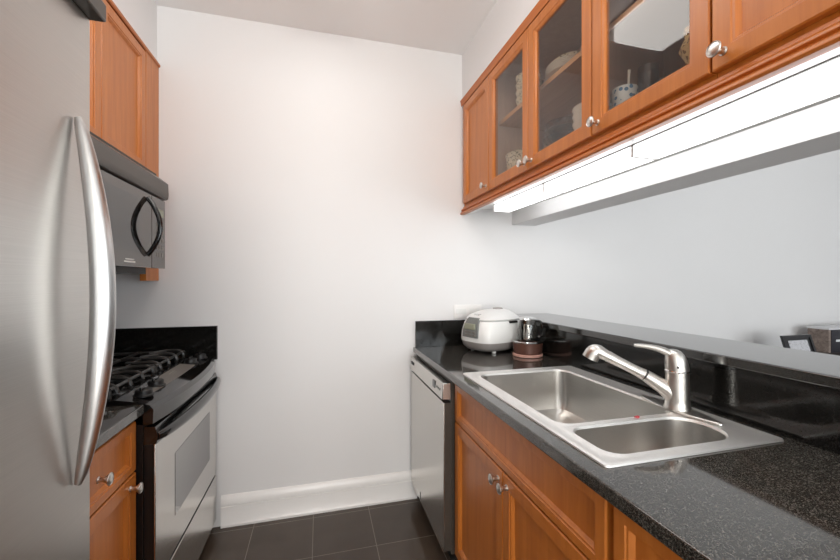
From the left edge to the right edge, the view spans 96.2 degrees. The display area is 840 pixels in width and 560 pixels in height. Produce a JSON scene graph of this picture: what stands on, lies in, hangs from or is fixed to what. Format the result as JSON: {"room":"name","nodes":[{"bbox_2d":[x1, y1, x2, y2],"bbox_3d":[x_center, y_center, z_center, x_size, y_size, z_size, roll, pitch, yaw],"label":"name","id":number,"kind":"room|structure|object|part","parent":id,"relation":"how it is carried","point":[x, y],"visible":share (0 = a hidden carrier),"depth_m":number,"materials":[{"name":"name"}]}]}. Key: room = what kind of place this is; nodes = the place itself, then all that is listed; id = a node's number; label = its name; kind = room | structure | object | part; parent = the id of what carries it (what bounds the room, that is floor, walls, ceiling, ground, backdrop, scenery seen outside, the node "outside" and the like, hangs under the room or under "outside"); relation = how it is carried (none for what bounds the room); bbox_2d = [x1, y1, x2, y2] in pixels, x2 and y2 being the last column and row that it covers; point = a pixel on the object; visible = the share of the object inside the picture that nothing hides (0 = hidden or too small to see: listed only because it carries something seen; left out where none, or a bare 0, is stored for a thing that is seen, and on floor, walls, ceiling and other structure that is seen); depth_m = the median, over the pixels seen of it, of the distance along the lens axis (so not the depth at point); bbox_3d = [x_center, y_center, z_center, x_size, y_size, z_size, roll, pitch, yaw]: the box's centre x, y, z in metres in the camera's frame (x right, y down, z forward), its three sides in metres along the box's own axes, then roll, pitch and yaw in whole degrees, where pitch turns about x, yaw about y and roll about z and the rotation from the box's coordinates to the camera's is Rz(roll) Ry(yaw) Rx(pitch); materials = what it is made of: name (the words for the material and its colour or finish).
{"room":"kitchen","nodes":[
{"label":"kitchen","id":0,"kind":"room"},
{"bbox_2d":[112,0,156,59],"bbox_3d":[-1.187,-1.264,0.683,0.318,0.308,2.530,0,0,-15],"label":"wall","id":1,"kind":"structure","parent":0,"point":[141,15],"depth_m":1.80,"materials":[{"name":"paint"}]},
{"bbox_2d":[198,496,450,559],"bbox_3d":[2.091,1.372,0.055,6.530,0.100,5.630,0,0,-15],"label":"floor","id":2,"kind":"structure","parent":0,"point":[399,530],"depth_m":1.93,"materials":[{"name":"tile"}]},
{"bbox_2d":[0,0,115,559],"bbox_3d":[-0.756,0.412,0.130,0.826,1.780,0.910,0,0,-15],"label":"refrigerator","id":3,"kind":"object","parent":2,"relation":"on","point":[58,273],"visible":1,"depth_m":0.55,"materials":[{"name":"grey metal"}]},
{"bbox_3d":[-0.525,0.034,0.610,0.056,0.590,0.026,0,0,-15],"label":"handle","id":4,"kind":"part","parent":3,"relation":"part of","materials":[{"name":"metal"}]},
{"bbox_2d":[90,421,143,559],"bbox_3d":[-1.094,0.881,0.857,0.584,0.881,0.638,0,0,-15],"label":"base cabinet","id":5,"kind":"object","parent":2,"relation":"on","point":[113,488],"visible":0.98,"depth_m":1.11,"materials":[{"name":"brown wood"}]},
{"bbox_3d":[-0.853,0.540,1.020,0.033,0.033,0.034,0,0,-15],"label":"knob","id":6,"kind":"part","parent":5,"relation":"part of","materials":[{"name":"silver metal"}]},
{"bbox_3d":[-0.877,0.539,1.009,0.020,0.159,0.451,0,0,-15],"label":"drawer","id":7,"kind":"part","parent":5,"relation":"part of","materials":[{"name":"brown wood"}]},
{"bbox_3d":[-0.877,0.916,1.009,0.020,0.582,0.451,0,0,-15],"label":"door","id":8,"kind":"part","parent":5,"relation":"part of","materials":[{"name":"brown wood"}]},
{"bbox_2d":[95,404,143,449],"bbox_3d":[-1.100,0.424,0.855,0.572,0.032,0.647,0,0,-15],"label":"countertop","id":9,"kind":"structure","parent":5,"relation":"on","point":[117,418],"depth_m":1.12,"materials":[{"name":"black stone"}]},
{"bbox_3d":[-0.899,0.660,1.194,0.033,0.033,0.034,0,0,-15],"label":"knob","id":10,"kind":"part","parent":5,"relation":"part of","materials":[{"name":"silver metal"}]},
{"bbox_2d":[106,349,220,559],"bbox_3d":[-1.227,0.834,1.557,0.645,0.977,0.769,0,0,-15],"label":"gas range","id":11,"kind":"object","parent":2,"relation":"on","point":[176,430],"visible":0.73,"depth_m":1.46,"materials":[{"name":"silver metal"}]},
{"bbox_3d":[-0.955,0.388,1.303,0.064,0.023,0.064,0,0,-15],"label":"knob","id":12,"kind":"part","parent":11,"relation":"part of","materials":[{"name":"black plastic"}]},
{"bbox_2d":[106,355,191,406],"bbox_3d":[-1.314,0.404,1.534,0.466,0.027,0.769,0,0,-15],"label":"cooktop","id":13,"kind":"object","parent":11,"relation":"in","point":[114,399],"depth_m":1.50,"materials":[{"name":"black metal"}]},
{"bbox_3d":[-0.998,0.388,1.423,0.064,0.023,0.064,0,0,-15],"label":"knob","id":14,"kind":"part","parent":11,"relation":"part of","materials":[{"name":"black plastic"}]},
{"bbox_3d":[-1.018,0.435,1.613,0.143,0.089,0.769,0,0,-15],"label":"control panel","id":15,"kind":"part","parent":11,"relation":"part of","materials":[{"name":"silver metal"}]},
{"bbox_3d":[-0.986,0.517,1.621,0.052,0.060,0.761,0,0,-15],"label":"trim","id":16,"kind":"part","parent":11,"relation":"part of","materials":[{"name":"silver metal"}]},
{"bbox_3d":[-0.981,0.782,1.623,0.006,0.470,0.762,0,0,-15],"label":"oven door","id":17,"kind":"part","parent":11,"relation":"part of","materials":[{"name":"metal"}]},
{"bbox_3d":[-0.949,0.516,1.631,0.070,0.044,0.762,0,0,-15],"label":"handle","id":18,"kind":"part","parent":11,"relation":"part of","materials":[{"name":"silver metal"}]},
{"bbox_3d":[-1.100,0.388,1.808,0.064,0.023,0.064,0,0,-15],"label":"knob","id":19,"kind":"part","parent":11,"relation":"part of","materials":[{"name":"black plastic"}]},
{"bbox_3d":[-0.981,1.146,1.623,0.006,0.232,0.762,0,0,-15],"label":"storage drawer","id":20,"kind":"part","parent":11,"relation":"part of","materials":[{"name":"metal"}]},
{"bbox_3d":[-1.120,0.388,1.922,0.064,0.023,0.064,0,0,-15],"label":"knob","id":21,"kind":"part","parent":11,"relation":"part of","materials":[{"name":"black plastic"}]},
{"bbox_2d":[410,355,457,559],"bbox_3d":[0.316,0.886,2.046,0.616,0.872,0.619,0,0,-15],"label":"dishwasher","id":22,"kind":"object","parent":2,"relation":"on","point":[433,421],"visible":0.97,"depth_m":1.80,"materials":[{"name":"grey metal"}]},
{"bbox_3d":[0.028,0.877,1.969,0.005,0.660,0.615,0,0,-15],"label":"door","id":23,"kind":"part","parent":22,"relation":"part of","materials":[{"name":"metal"}]},
{"bbox_3d":[0.039,0.496,1.972,0.042,0.078,0.615,0,0,-15],"label":"control panel","id":24,"kind":"part","parent":22,"relation":"part of","materials":[{"name":"metal"}]},
{"bbox_2d":[455,384,613,559],"bbox_3d":[0.547,0.881,1.301,0.643,0.881,0.923,0,0,-15],"label":"base cabinet","id":25,"kind":"object","parent":2,"relation":"on","point":[513,501],"visible":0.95,"depth_m":1.17,"materials":[{"name":"brown wood"}]},
{"bbox_3d":[0.220,0.916,1.447,0.020,0.582,0.448,0,0,-15],"label":"door","id":26,"kind":"part","parent":25,"relation":"part of","materials":[{"name":"brown wood"}]},
{"bbox_3d":[0.245,0.660,1.252,0.033,0.033,0.034,0,0,-15],"label":"knob","id":27,"kind":"part","parent":25,"relation":"part of","materials":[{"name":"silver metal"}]},
{"bbox_3d":[0.260,0.660,1.194,0.033,0.033,0.034,0,0,-15],"label":"knob","id":28,"kind":"part","parent":25,"relation":"part of","materials":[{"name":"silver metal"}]},
{"bbox_3d":[0.337,0.916,1.008,0.020,0.582,0.456,0,0,-15],"label":"door","id":29,"kind":"part","parent":25,"relation":"part of","materials":[{"name":"brown wood"}]},
{"bbox_2d":[614,507,682,559],"bbox_3d":[0.725,0.881,0.634,0.643,0.881,0.452,0,0,-15],"label":"base cabinet","id":30,"kind":"object","parent":2,"relation":"on","point":[631,541],"visible":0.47,"depth_m":0.72,"materials":[{"name":"brown wood"}]},
{"bbox_2d":[818,352,839,355],"bbox_3d":[3.266,0.942,2.891,1.800,0.760,0.508,0,0,-15],"label":"sideboard","id":31,"kind":"object","parent":2,"relation":"on","point":[838,353],"visible":0.02,"depth_m":2.88,"materials":[{"name":"brown wood"}]},
{"bbox_2d":[780,334,816,351],"bbox_3d":[2.709,0.479,2.692,0.290,0.164,0.062,0,0,-15],"label":"picture frame","id":32,"kind":"object","parent":31,"relation":"on","point":[804,342],"visible":0.58,"depth_m":2.70,"materials":[{"name":"black wood"}]},
{"bbox_2d":[788,340,810,350],"bbox_3d":[2.709,0.472,2.692,0.190,0.080,0.024,0,0,-15],"label":"print","id":33,"kind":"object","parent":32,"relation":"attached to","point":[805,345],"depth_m":2.69},
{"bbox_2d":[807,325,839,352],"bbox_3d":[3.399,0.467,3.030,0.581,0.190,0.140,0,0,-15],"label":"storage box","id":34,"kind":"object","parent":31,"relation":"on","point":[826,339],"visible":0.96,"depth_m":2.92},
{"bbox_3d":[3.398,0.378,3.031,0.581,0.012,0.138,0,0,-15],"label":"lid","id":35,"kind":"part","parent":34,"relation":"part of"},
{"bbox_3d":[3.426,0.472,2.969,0.549,0.176,0.004,0,0,-15],"label":"panel","id":36,"kind":"part","parent":34,"relation":"part of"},
{"bbox_3d":[0.884,0.881,0.037,0.643,0.881,0.777,0,0,-15],"label":"base cabinet","id":37,"kind":"object","parent":2,"relation":"on","visible":0},
{"bbox_2d":[413,345,839,559],"bbox_3d":[0.631,0.424,1.011,0.640,0.032,2.829,0,0,-15],"label":"countertop","id":38,"kind":"structure","parent":37,"relation":"on","point":[779,500],"depth_m":0.74,"materials":[{"name":"black stone"}]},
{"bbox_2d":[461,307,521,353],"bbox_3d":[0.416,0.285,2.201,0.350,0.246,0.276,0,0,-35],"label":"rice cooker","id":39,"kind":"object","parent":38,"relation":"on","point":[494,329],"visible":0.92,"depth_m":2.09,"materials":[{"name":"grey plastic"}]},
{"bbox_3d":[0.426,0.199,2.208,0.304,0.057,0.238,0,0,-35],"label":"lid","id":40,"kind":"part","parent":39,"relation":"part of","materials":[{"name":"white plastic"}]},
{"bbox_2d":[512,338,542,357],"bbox_3d":[0.580,0.366,2.032,0.162,0.083,0.162,0,0,-15],"label":"base","id":41,"kind":"object","parent":38,"relation":"on","point":[521,348],"visible":0.99,"depth_m":1.97,"materials":[{"name":"brown metal"}]},
{"bbox_2d":[517,316,543,339],"bbox_3d":[0.587,0.260,2.034,0.124,0.128,0.110,0,0,-15],"label":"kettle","id":42,"kind":"object","parent":41,"relation":"on","point":[527,328],"visible":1,"depth_m":2.01,"materials":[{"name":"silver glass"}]},
{"bbox_3d":[0.580,0.205,2.032,0.092,0.018,0.092,0,0,-15],"label":"lid","id":43,"kind":"part","parent":42,"relation":"part of","materials":[{"name":"silver metal"}]},
{"bbox_3d":[0.637,0.259,2.012,0.042,0.093,0.013,0,0,20],"label":"handle","id":44,"kind":"part","parent":42,"relation":"part of","materials":[{"name":"black plastic"}]},
{"bbox_2d":[463,366,783,467],"bbox_3d":[0.554,0.492,1.295,0.543,0.181,0.852,0,0,-15],"label":"sink","id":45,"kind":"object","parent":38,"relation":"in","point":[594,414],"visible":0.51,"depth_m":1.10,"materials":[{"name":"metal"}]},
{"bbox_3d":[0.518,0.496,1.377,0.414,0.174,0.570,0,0,-15],"label":"bowl","id":46,"kind":"part","parent":45,"relation":"part of","materials":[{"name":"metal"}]},
{"bbox_3d":[0.612,0.478,0.994,0.397,0.139,0.162,0,0,-15],"label":"bowl","id":47,"kind":"part","parent":45,"relation":"part of","materials":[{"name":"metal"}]},
{"bbox_2d":[583,343,722,425],"bbox_3d":[0.736,0.302,1.216,0.369,0.198,0.172,0,0,37],"label":"faucet","id":48,"kind":"object","parent":38,"relation":"on","point":[675,388],"visible":1,"depth_m":1.16,"materials":[{"name":"silver metal"}]},
{"bbox_3d":[0.754,0.232,1.196,0.132,0.058,0.051,0,0,30],"label":"lever","id":49,"kind":"part","parent":48,"relation":"part of","materials":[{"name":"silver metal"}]},
{"bbox_3d":[0.764,0.340,1.177,0.117,0.102,0.067,0,0,12],"label":"spout","id":50,"kind":"part","parent":48,"relation":"part of","materials":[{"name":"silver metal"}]},
{"bbox_3d":[0.798,0.399,1.169,0.074,0.006,0.270,0,0,-15],"label":"deck plate","id":51,"kind":"part","parent":48,"relation":"part of","materials":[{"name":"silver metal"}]},
{"bbox_2d":[154,0,496,54],"bbox_3d":[2.091,-1.468,0.055,6.530,0.100,5.630,0,0,-15],"label":"ceiling","id":52,"kind":"structure","parent":0,"point":[447,26],"depth_m":2.03,"materials":[{"name":"paint"}]},
{"bbox_2d":[116,5,839,527],"bbox_3d":[1.380,-0.048,2.727,6.530,2.740,0.100,0,0,-15],"label":"wall","id":53,"kind":"structure","parent":0,"point":[314,205],"depth_m":2.22,"materials":[{"name":"paint"}]},
{"bbox_2d":[89,0,158,280],"bbox_3d":[-1.390,-0.549,1.466,0.327,1.107,0.909,0,0,-15],"label":"upper cabinet","id":54,"kind":"object","parent":53,"relation":"attached to","point":[124,78],"visible":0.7,"depth_m":1.62,"materials":[{"name":"brown wood"}]},
{"bbox_3d":[-1.174,-0.804,1.250,0.020,0.572,0.377,0,0,-15],"label":"door","id":55,"kind":"part","parent":54,"relation":"part of","materials":[{"name":"brown wood"}]},
{"bbox_3d":[-1.272,-0.804,1.617,0.020,0.572,0.377,0,0,-15],"label":"door","id":56,"kind":"part","parent":54,"relation":"part of","materials":[{"name":"brown wood"}]},
{"bbox_2d":[90,131,168,273],"bbox_3d":[-1.311,-0.269,1.434,0.460,0.482,0.762,0,0,-15],"label":"microwave","id":57,"kind":"object","parent":54,"relation":"attached to","point":[136,197],"visible":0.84,"depth_m":1.54,"materials":[{"name":"grey metal"}]},
{"bbox_3d":[-1.143,-0.219,1.398,0.030,0.330,0.606,0,0,-15],"label":"door","id":58,"kind":"part","parent":57,"relation":"part of","materials":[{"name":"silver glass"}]},
{"bbox_2d":[90,134,168,200],"bbox_3d":[-1.170,-0.443,1.472,0.075,0.129,0.762,0,0,-15],"label":"vent hood","id":59,"kind":"object","parent":57,"relation":"attached to","point":[114,164],"depth_m":1.47,"materials":[{"name":"grey metal"}]},
{"bbox_3d":[-1.166,-0.234,1.654,0.069,0.265,0.017,0,0,-15],"label":"handle","id":60,"kind":"part","parent":57,"relation":"part of","materials":[{"name":"black plastic"}]},
{"bbox_3d":[-1.241,-0.219,1.767,0.030,0.330,0.151,0,0,-15],"label":"control panel","id":61,"kind":"part","parent":57,"relation":"part of","materials":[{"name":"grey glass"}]},
{"bbox_2d":[106,0,159,67],"bbox_3d":[-1.175,-1.103,1.255,0.034,0.014,1.429,0,0,-15],"label":"crown molding","id":62,"kind":"structure","parent":54,"relation":"attached to","point":[111,3],"depth_m":1.65,"materials":[{"name":"brown wood"}]},
{"bbox_2d":[113,326,217,359],"bbox_3d":[-1.371,0.333,1.932,0.603,0.178,0.020,0,0,-15],"label":"backsplash","id":63,"kind":"structure","parent":53,"relation":"attached to","point":[191,339],"depth_m":1.94,"materials":[{"name":"black stone"}]},
{"bbox_2d":[220,470,416,528],"bbox_3d":[-0.542,1.239,2.153,1.080,0.166,0.021,0,0,-15],"label":"baseboard","id":64,"kind":"structure","parent":53,"relation":"attached to","point":[237,509],"depth_m":2.13,"materials":[{"name":"white paint"}]},
{"bbox_2d":[415,320,464,346],"bbox_3d":[0.266,0.329,2.368,0.608,0.158,0.020,0,0,-15],"label":"backsplash","id":65,"kind":"structure","parent":53,"relation":"attached to","point":[433,333],"depth_m":2.32,"materials":[{"name":"black stone"}]},
{"bbox_2d":[454,304,480,317],"bbox_3d":[0.302,0.198,2.384,0.186,0.084,0.007,0,0,-15],"label":"wall outlet","id":66,"kind":"object","parent":53,"relation":"attached to","point":[460,311],"visible":0.82,"depth_m":2.38,"materials":[{"name":"white paint"}]},
{"bbox_2d":[456,309,465,313],"bbox_3d":[0.259,0.198,2.370,0.068,0.033,0.001,0,0,-15],"label":"socket","id":67,"kind":"object","parent":66,"relation":"attached to","point":[458,311],"depth_m":2.37,"materials":[{"name":"white plastic"}]},
{"bbox_2d":[470,308,479,313],"bbox_3d":[0.346,0.198,2.393,0.068,0.033,0.001,0,0,-15],"label":"socket","id":68,"kind":"object","parent":66,"relation":"attached to","point":[472,310],"depth_m":2.39,"materials":[{"name":"white plastic"}]},
{"bbox_2d":[462,0,538,97],"bbox_3d":[0.817,-1.272,0.983,0.348,0.293,2.980,0,0,-15],"label":"wall","id":69,"kind":"structure","parent":0,"point":[504,18],"depth_m":1.97,"materials":[{"name":"paint"}]},
{"bbox_2d":[512,97,839,225],"bbox_3d":[1.067,-0.889,1.050,0.169,1.058,2.980,0,0,-15],"label":"wall header","id":70,"kind":"structure","parent":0,"point":[815,130],"depth_m":1.23,"materials":[{"name":"paint"}]},
{"bbox_2d":[463,71,491,206],"bbox_3d":[0.465,-0.784,2.223,0.387,0.648,0.394,0,0,-15],"label":"upper cabinet","id":71,"kind":"object","parent":70,"relation":"attached to","point":[476,109],"visible":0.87,"depth_m":2.17,"materials":[{"name":"brown wood"}]},
{"bbox_3d":[0.337,-0.505,2.017,0.033,0.033,0.034,0,0,-15],"label":"knob","id":72,"kind":"part","parent":71,"relation":"part of","materials":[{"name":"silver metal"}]},
{"bbox_2d":[489,0,595,191],"bbox_3d":[0.616,-0.784,1.656,0.387,0.648,0.776,0,0,-15],"label":"upper cabinet","id":73,"kind":"object","parent":70,"relation":"attached to","point":[560,28],"visible":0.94,"depth_m":1.65,"materials":[{"name":"brown wood"}]},
{"bbox_2d":[460,0,549,106],"bbox_3d":[0.528,-1.107,1.435,0.051,0.034,1.957,0,0,-15],"label":"crown molding","id":74,"kind":"structure","parent":73,"relation":"attached to","point":[541,4],"depth_m":1.78,"materials":[{"name":"brown wood"}]},
{"bbox_3d":[0.421,-0.778,1.804,0.020,0.610,0.386,0,0,-15],"label":"door","id":75,"kind":"part","parent":73,"relation":"part of","materials":[{"name":"brown wood"}]},
{"bbox_2d":[516,95,521,105],"bbox_3d":[0.532,-0.859,1.849,0.124,0.055,0.124,0,0,-15],"label":"bowl","id":76,"kind":"object","parent":73,"relation":"on","point":[518,99],"visible":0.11,"depth_m":1.83,"materials":[{"name":"beige ceramic"}]},
{"bbox_2d":[516,88,521,96],"bbox_3d":[0.532,-0.895,1.849,0.124,0.055,0.124,0,0,-15],"label":"bowl","id":77,"kind":"object","parent":76,"relation":"on","point":[519,91],"visible":0.14,"depth_m":1.83,"materials":[{"name":"white ceramic"}]},
{"bbox_2d":[516,79,541,89],"bbox_3d":[0.532,-0.931,1.849,0.124,0.055,0.124,0,0,-15],"label":"bowl","id":78,"kind":"object","parent":77,"relation":"on","point":[519,84],"visible":0.11,"depth_m":1.82,"materials":[{"name":"white ceramic"}]},
{"bbox_2d":[516,72,541,82],"bbox_3d":[0.532,-0.967,1.849,0.124,0.055,0.124,0,0,-15],"label":"bowl","id":79,"kind":"object","parent":78,"relation":"on","point":[519,76],"visible":0.19,"depth_m":1.82,"materials":[{"name":"white ceramic"}]},
{"bbox_3d":[0.439,-0.505,1.636,0.033,0.033,0.034,0,0,-15],"label":"knob","id":80,"kind":"part","parent":73,"relation":"part of","materials":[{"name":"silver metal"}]},
{"bbox_2d":[505,149,541,169],"bbox_3d":[0.535,-0.584,1.917,0.200,0.110,0.200,0,0,-15],"label":"serving bowl","id":81,"kind":"object","parent":73,"relation":"on","point":[511,157],"visible":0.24,"depth_m":1.86,"materials":[{"name":"beige ceramic"}]},
{"bbox_3d":[0.453,-0.505,1.584,0.033,0.033,0.034,0,0,-15],"label":"knob","id":82,"kind":"part","parent":73,"relation":"part of","materials":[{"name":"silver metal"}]},
{"bbox_2d":[500,56,581,130],"bbox_3d":[0.637,-0.822,1.680,0.262,0.018,0.708,0,0,-15],"label":"shelf","id":83,"kind":"object","parent":73,"relation":"attached to","point":[559,94],"depth_m":1.70,"materials":[{"name":"brown wood"}]},
{"bbox_2d":[545,63,565,80],"bbox_3d":[0.629,-0.841,1.564,0.210,0.019,0.210,0,0,-15],"label":"plate","id":84,"kind":"object","parent":73,"relation":"on","point":[557,68],"visible":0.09,"depth_m":1.53,"materials":[{"name":"white ceramic"}]},
{"bbox_2d":[545,60,568,76],"bbox_3d":[0.629,-0.849,1.564,0.210,0.019,0.210,0,0,-15],"label":"plate","id":85,"kind":"object","parent":84,"relation":"on","point":[568,60],"visible":0.16,"depth_m":1.50,"materials":[{"name":"white ceramic"}]},
{"bbox_2d":[545,58,570,75],"bbox_3d":[0.629,-0.856,1.564,0.210,0.019,0.210,0,0,-15],"label":"plate","id":86,"kind":"object","parent":85,"relation":"on","point":[568,58],"visible":0.14,"depth_m":1.50,"materials":[{"name":"white ceramic"}]},
{"bbox_2d":[545,55,574,73],"bbox_3d":[0.629,-0.864,1.564,0.210,0.019,0.210,0,0,-15],"label":"plate","id":87,"kind":"object","parent":86,"relation":"on","point":[573,55],"visible":0.11,"depth_m":1.49,"materials":[{"name":"white ceramic"}]},
{"bbox_2d":[545,53,576,71],"bbox_3d":[0.629,-0.871,1.564,0.210,0.019,0.210,0,0,-15],"label":"plate","id":88,"kind":"object","parent":87,"relation":"on","point":[574,53],"visible":0.12,"depth_m":1.49,"materials":[{"name":"white ceramic"}]},
{"bbox_2d":[555,51,578,59],"bbox_3d":[0.629,-0.892,1.564,0.160,0.022,0.160,0,0,-15],"label":"platter","id":89,"kind":"object","parent":88,"relation":"on","point":[571,52],"visible":0.07,"depth_m":1.50,"materials":[{"name":"white ceramic"}]},
{"bbox_3d":[0.521,-0.778,1.429,0.020,0.610,0.386,0,0,-15],"label":"door","id":90,"kind":"part","parent":73,"relation":"part of","materials":[{"name":"brown wood"}]},
{"bbox_2d":[572,118,581,130],"bbox_3d":[0.649,-0.558,1.409,0.150,0.060,0.150,0,0,-15],"label":"bowl","id":91,"kind":"object","parent":73,"relation":"on","point":[577,124],"visible":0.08,"depth_m":1.39,"materials":[{"name":"beige ceramic"}]},
{"bbox_2d":[572,110,581,121],"bbox_3d":[0.649,-0.587,1.409,0.150,0.060,0.150,0,0,-15],"label":"bowl","id":92,"kind":"object","parent":91,"relation":"on","point":[578,115],"visible":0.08,"depth_m":1.39,"materials":[{"name":"beige ceramic"}]},
{"bbox_2d":[572,103,581,114],"bbox_3d":[0.649,-0.615,1.409,0.150,0.060,0.150,0,0,-15],"label":"bowl","id":93,"kind":"object","parent":92,"relation":"on","point":[577,108],"visible":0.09,"depth_m":1.39,"materials":[{"name":"beige ceramic"}]},
{"bbox_2d":[460,17,839,214],"bbox_3d":[0.517,-0.434,1.432,0.026,0.050,1.957,0,0,-15],"label":"trim","id":94,"kind":"structure","parent":73,"relation":"attached to","point":[825,38],"depth_m":0.89,"materials":[{"name":"brown wood"}]},
{"bbox_2d":[466,47,839,214],"bbox_3d":[0.692,-0.418,1.478,0.334,0.083,1.957,0,0,-15],"label":"wall cabinet underside","id":95,"kind":"object","parent":73,"relation":"attached to","point":[835,52],"depth_m":0.96,"materials":[{"name":"white paint"}]},
{"bbox_3d":[0.518,-0.412,1.858,0.115,0.072,0.475,0,0,-15],"label":"light strip","id":96,"kind":"part","parent":95,"relation":"part of","materials":[{"name":"white plastic"}]},
{"bbox_3d":[0.641,-0.412,1.398,0.115,0.072,0.473,0,0,-15],"label":"light strip","id":97,"kind":"part","parent":95,"relation":"part of","materials":[{"name":"white plastic"}]},
{"bbox_3d":[0.785,-0.412,0.855,0.115,0.072,0.648,0,0,-15],"label":"light strip","id":98,"kind":"part","parent":95,"relation":"part of","materials":[{"name":"white plastic"}]},
{"bbox_2d":[586,0,717,142],"bbox_3d":[0.762,-0.784,1.108,0.387,0.648,0.426,0,0,-15],"label":"upper cabinet","id":99,"kind":"object","parent":70,"relation":"attached to","point":[639,36],"visible":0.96,"depth_m":1.19,"materials":[{"name":"brown wood"}]},
{"bbox_3d":[0.553,-0.505,1.205,0.033,0.033,0.034,0,0,-15],"label":"knob","id":100,"kind":"part","parent":99,"relation":"part of","materials":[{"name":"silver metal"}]},
{"bbox_2d":[609,84,637,109],"bbox_3d":[0.666,-0.573,1.233,0.076,0.088,0.099,0,0,16],"label":"mug","id":101,"kind":"object","parent":99,"relation":"in","point":[620,94],"visible":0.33,"depth_m":1.19,"materials":[{"name":"white ceramic"}]},
{"bbox_2d":[627,69,630,83],"bbox_3d":[0.666,-0.603,1.207,0.009,0.133,0.024,0,0,-3],"label":"spoon","id":102,"kind":"object","parent":101,"relation":"in","point":[629,70],"visible":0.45,"depth_m":1.20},
{"bbox_2d":[609,0,688,50],"bbox_3d":[0.788,-0.822,1.115,0.262,0.018,0.394,0,0,-15],"label":"shelf","id":103,"kind":"object","parent":99,"relation":"attached to","point":[647,25],"depth_m":1.21,"materials":[{"name":"beige laminate"}]},
{"bbox_3d":[0.636,-0.784,1.075,0.018,0.648,0.426,0,0,-15],"label":"frame","id":104,"kind":"part","parent":99,"relation":"part of","materials":[{"name":"brown wood"}]},
{"bbox_2d":[679,26,688,64],"bbox_3d":[0.739,-0.609,0.999,0.087,0.160,0.089,0,0,-15],"label":"ornament","id":105,"kind":"object","parent":99,"relation":"in","point":[684,50],"visible":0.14,"depth_m":1.00,"materials":[{"name":"beige ceramic"}]},
{"bbox_2d":[706,0,839,77],"bbox_3d":[0.868,-0.769,0.710,0.387,0.710,0.394,0,0,-15],"label":"upper cabinet","id":106,"kind":"object","parent":70,"relation":"attached to","point":[743,31],"visible":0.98,"depth_m":0.78,"materials":[{"name":"brown wood"}]},
{"bbox_3d":[0.654,-0.505,0.828,0.033,0.033,0.034,0,0,-15],"label":"knob","id":107,"kind":"part","parent":106,"relation":"part of","materials":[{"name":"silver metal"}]},
{"bbox_3d":[1.054,0.788,1.046,0.195,1.068,2.980,0,0,-15],"label":"wall","id":108,"kind":"structure","parent":0,"visible":0},
{"bbox_2d":[517,313,839,389],"bbox_3d":[1.079,0.237,1.052,0.330,0.030,2.978,0,0,-15],"label":"bar ledge","id":109,"kind":"object","parent":108,"relation":"on","point":[821,369],"visible":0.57,"depth_m":1.20,"materials":[{"name":"black stone"}]},
{"bbox_2d":[521,323,839,454],"bbox_3d":[0.933,0.331,1.081,0.020,0.154,2.809,0,0,-15],"label":"backsplash","id":110,"kind":"structure","parent":108,"relation":"attached to","point":[803,412],"depth_m":1.08,"materials":[{"name":"black stone"}]}
]}

